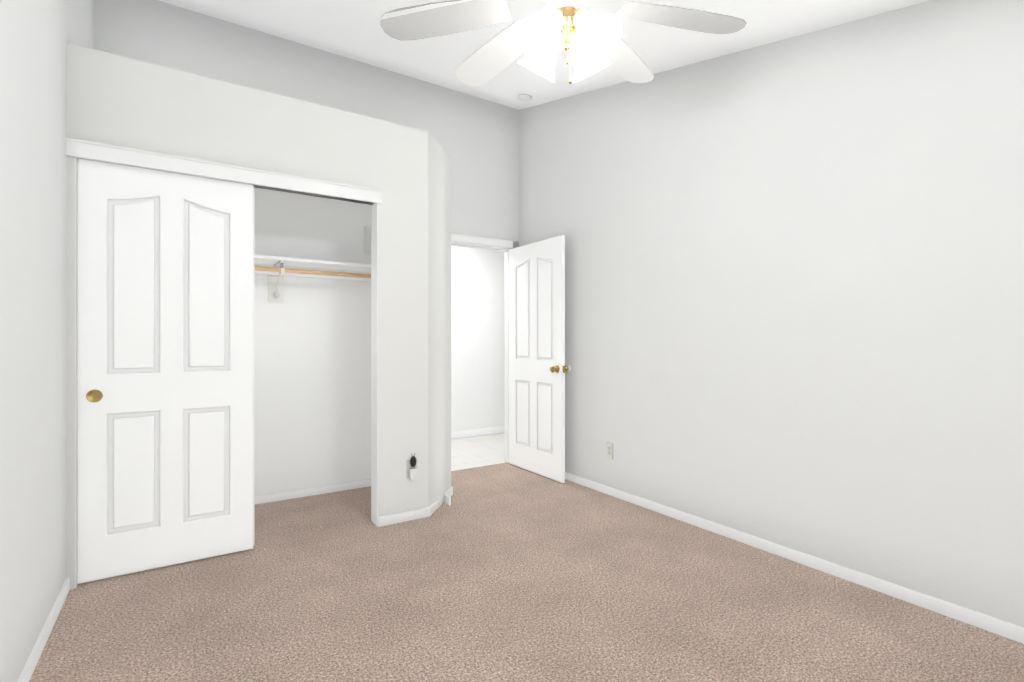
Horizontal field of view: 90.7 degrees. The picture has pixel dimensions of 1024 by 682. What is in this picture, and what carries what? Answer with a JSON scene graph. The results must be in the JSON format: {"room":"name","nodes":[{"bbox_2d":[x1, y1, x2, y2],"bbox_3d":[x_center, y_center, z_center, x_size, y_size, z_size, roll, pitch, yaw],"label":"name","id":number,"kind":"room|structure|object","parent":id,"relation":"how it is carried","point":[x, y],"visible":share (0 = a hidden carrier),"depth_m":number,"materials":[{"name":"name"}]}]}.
{"room":"empty bedroom","nodes":[
{"label":"empty bedroom","id":0,"kind":"room"},
{"bbox_2d":[0,0,93,681],"bbox_3d":[-1.404,-0.513,1.219,0.120,3.606,4.720,0,0,-33],"label":"wall","id":1,"kind":"structure","parent":0,"point":[36,36],"depth_m":1.82,"materials":[{"name":"paint"}]},
{"bbox_2d":[17,577,69,681],"bbox_3d":[-1.102,1.141,0.879,0.011,0.058,3.580,0,0,-33],"label":"baseboard","id":2,"kind":"structure","parent":1,"relation":"attached to","point":[25,676],"depth_m":1.94,"materials":[{"name":"wood"}]},
{"bbox_2d":[67,43,427,589],"bbox_3d":[-1.356,-0.115,2.923,1.830,2.570,0.115,0,0,-33],"label":"wall","id":3,"kind":"structure","parent":0,"point":[116,100],"depth_m":2.96,"materials":[{"name":"paint"}]},
{"bbox_2d":[77,158,252,583],"bbox_3d":[-1.762,0.139,2.620,0.755,2.039,0.040,0,0,-33],"label":"sliding door","id":4,"kind":"structure","parent":3,"relation":"in","point":[164,368],"depth_m":2.59,"materials":[{"name":"wood"}]},
{"bbox_2d":[66,137,382,203],"bbox_3d":[-1.450,-0.908,2.778,1.514,0.080,0.023,0,0,-33],"label":"trim","id":5,"kind":"structure","parent":3,"relation":"attached to","point":[84,149],"depth_m":2.68,"materials":[{"name":"wood"}]},
{"bbox_2d":[75,157,377,587],"bbox_3d":[-1.486,0.142,2.838,1.460,2.055,0.121,0,0,-33],"label":"trim","id":6,"kind":"structure","parent":3,"relation":"attached to","point":[374,363],"depth_m":3.22,"materials":[{"name":"wood"}]},
{"bbox_2d":[253,186,253,545],"bbox_3d":[-1.779,0.139,2.663,0.755,2.039,0.035,0,0,-33],"label":"sliding door","id":7,"kind":"structure","parent":3,"relation":"in","point":[253,365],"depth_m":2.85,"materials":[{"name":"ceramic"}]},
{"bbox_2d":[253,184,373,204],"bbox_3d":[-1.483,-0.882,2.834,1.460,0.006,0.094,0,0,-33],"label":"track rail","id":8,"kind":"object","parent":3,"relation":"attached to","point":[310,194],"visible":0.14,"depth_m":3.03,"materials":[{"name":"silver metal"}]},
{"bbox_2d":[407,453,416,479],"bbox_3d":[-0.645,0.814,3.297,0.072,0.167,0.041,0,0,-33],"label":"outlet","id":9,"kind":"object","parent":3,"relation":"attached to","point":[411,468],"visible":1,"depth_m":3.29,"materials":[{"name":"grey plastic"}]},
{"bbox_2d":[94,0,518,495],"bbox_3d":[-1.290,-0.530,4.052,3.420,3.640,0.110,0,0,-33],"label":"wall","id":10,"kind":"structure","parent":0,"point":[312,381],"depth_m":3.86,"materials":[{"name":"paint"}]},
{"bbox_2d":[254,255,370,302],"bbox_3d":[-1.645,-0.426,3.567,2.053,0.289,0.310,0,0,-33],"label":"shelf","id":11,"kind":"object","parent":10,"relation":"attached to","point":[275,269],"visible":0.44,"depth_m":3.67,"materials":[{"name":"wood"}]},
{"bbox_2d":[254,479,370,504],"bbox_3d":[-1.727,1.141,3.692,2.055,0.058,0.011,0,0,-33],"label":"baseboard","id":12,"kind":"structure","parent":10,"relation":"attached to","point":[267,498],"depth_m":3.82,"materials":[{"name":"wood"}]},
{"bbox_2d":[364,226,370,253],"bbox_3d":[-1.163,-0.810,4.065,0.049,0.219,0.008,0,0,-33],"label":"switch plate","id":13,"kind":"object","parent":10,"relation":"attached to","point":[367,239],"visible":0.64,"depth_m":4.06,"materials":[{"name":"white plastic"}]},
{"bbox_2d":[451,233,518,462],"bbox_3d":[-0.382,0.110,4.649,0.975,2.120,0.142,0,0,-33],"label":"door frame","id":14,"kind":"structure","parent":10,"relation":"attached to","point":[459,240],"depth_m":4.81,"materials":[{"name":"wood"}]},
{"bbox_2d":[508,235,567,482],"bbox_3d":[0.198,0.147,4.477,0.161,2.030,0.822,0,0,-33],"label":"bedroom door","id":15,"kind":"structure","parent":10,"relation":"in","point":[537,368],"depth_m":4.42,"materials":[{"name":"wood"}]},
{"bbox_2d":[428,132,450,506],"bbox_3d":[-0.511,-0.115,3.612,0.340,2.570,0.340,0,0,-33],"label":"wall","id":16,"kind":"structure","parent":0,"point":[439,320],"depth_m":3.59,"materials":[{"name":"paint"}]},
{"bbox_2d":[435,486,452,505],"bbox_3d":[-0.584,1.141,3.887,0.120,0.058,0.901,0,0,-33],"label":"baseboard","id":17,"kind":"structure","parent":16,"relation":"attached to","point":[446,497],"depth_m":3.63,"materials":[{"name":"wood"}]},
{"bbox_2d":[451,246,504,438],"bbox_3d":[-1.647,-0.070,5.505,7.180,2.720,0.110,0,0,-33],"label":"wall","id":18,"kind":"structure","parent":0,"point":[477,338],"depth_m":6.24,"materials":[{"name":"paint"}]},
{"bbox_2d":[451,426,504,438],"bbox_3d":[-1.614,1.127,5.455,6.960,0.085,0.011,0,0,-33],"label":"baseboard","id":19,"kind":"structure","parent":18,"relation":"attached to","point":[492,430],"depth_m":6.23,"materials":[{"name":"wood"}]},
{"bbox_2d":[451,433,505,470],"bbox_3d":[-1.287,1.232,4.957,7.180,0.116,1.500,0,0,-33],"label":"floor","id":20,"kind":"structure","parent":0,"point":[475,451],"depth_m":5.37,"materials":[{"name":"white tile"}]},
{"bbox_2d":[29,462,1023,681],"bbox_3d":[-0.003,1.230,2.092,3.480,0.120,4.700,0,0,-33],"label":"floor","id":21,"kind":"structure","parent":0,"point":[504,572],"depth_m":2.19,"materials":[{"name":"beige carpet"}]},
{"bbox_2d":[158,0,928,109],"bbox_3d":[-0.019,-1.775,2.117,3.460,1.247,4.760,0,0,-33],"label":"ceiling","id":22,"kind":"structure","parent":0,"point":[352,29],"depth_m":3.23,"materials":[{"name":"paint"}]},
{"bbox_2d":[518,94,531,101],"bbox_3d":[0.112,-2.116,4.395,0.120,0.059,0.121,0,0,-33],"label":"smoke detector","id":23,"kind":"object","parent":22,"relation":"attached to","point":[525,97],"visible":1,"depth_m":4.36,"materials":[{"name":"white plastic"}]},
{"bbox_2d":[380,0,746,85],"bbox_3d":[0.160,-1.278,1.831,1.384,0.712,1.335,0,0,-33],"label":"fan","id":24,"kind":"object","parent":22,"relation":"hanging from","point":[598,42],"visible":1,"depth_m":1.87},
{"bbox_2d":[519,0,1023,627],"bbox_3d":[1.354,-0.513,3.031,0.120,3.606,4.720,0,0,-33],"label":"wall","id":25,"kind":"structure","parent":0,"point":[795,292],"depth_m":2.59,"materials":[{"name":"paint"}]},
{"bbox_2d":[606,442,612,458],"bbox_3d":[0.740,0.835,3.848,0.009,0.118,0.072,0,0,-33],"label":"outlet","id":26,"kind":"object","parent":25,"relation":"attached to","point":[609,450],"visible":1,"depth_m":3.84,"materials":[{"name":"grey plastic"}]},
{"bbox_2d":[565,472,1023,643],"bbox_3d":[1.293,1.141,2.997,0.020,0.058,4.490,0,0,-33],"label":"baseboard","id":27,"kind":"structure","parent":25,"relation":"attached to","point":[947,608],"depth_m":2.51,"materials":[{"name":"wood"}]}
]}

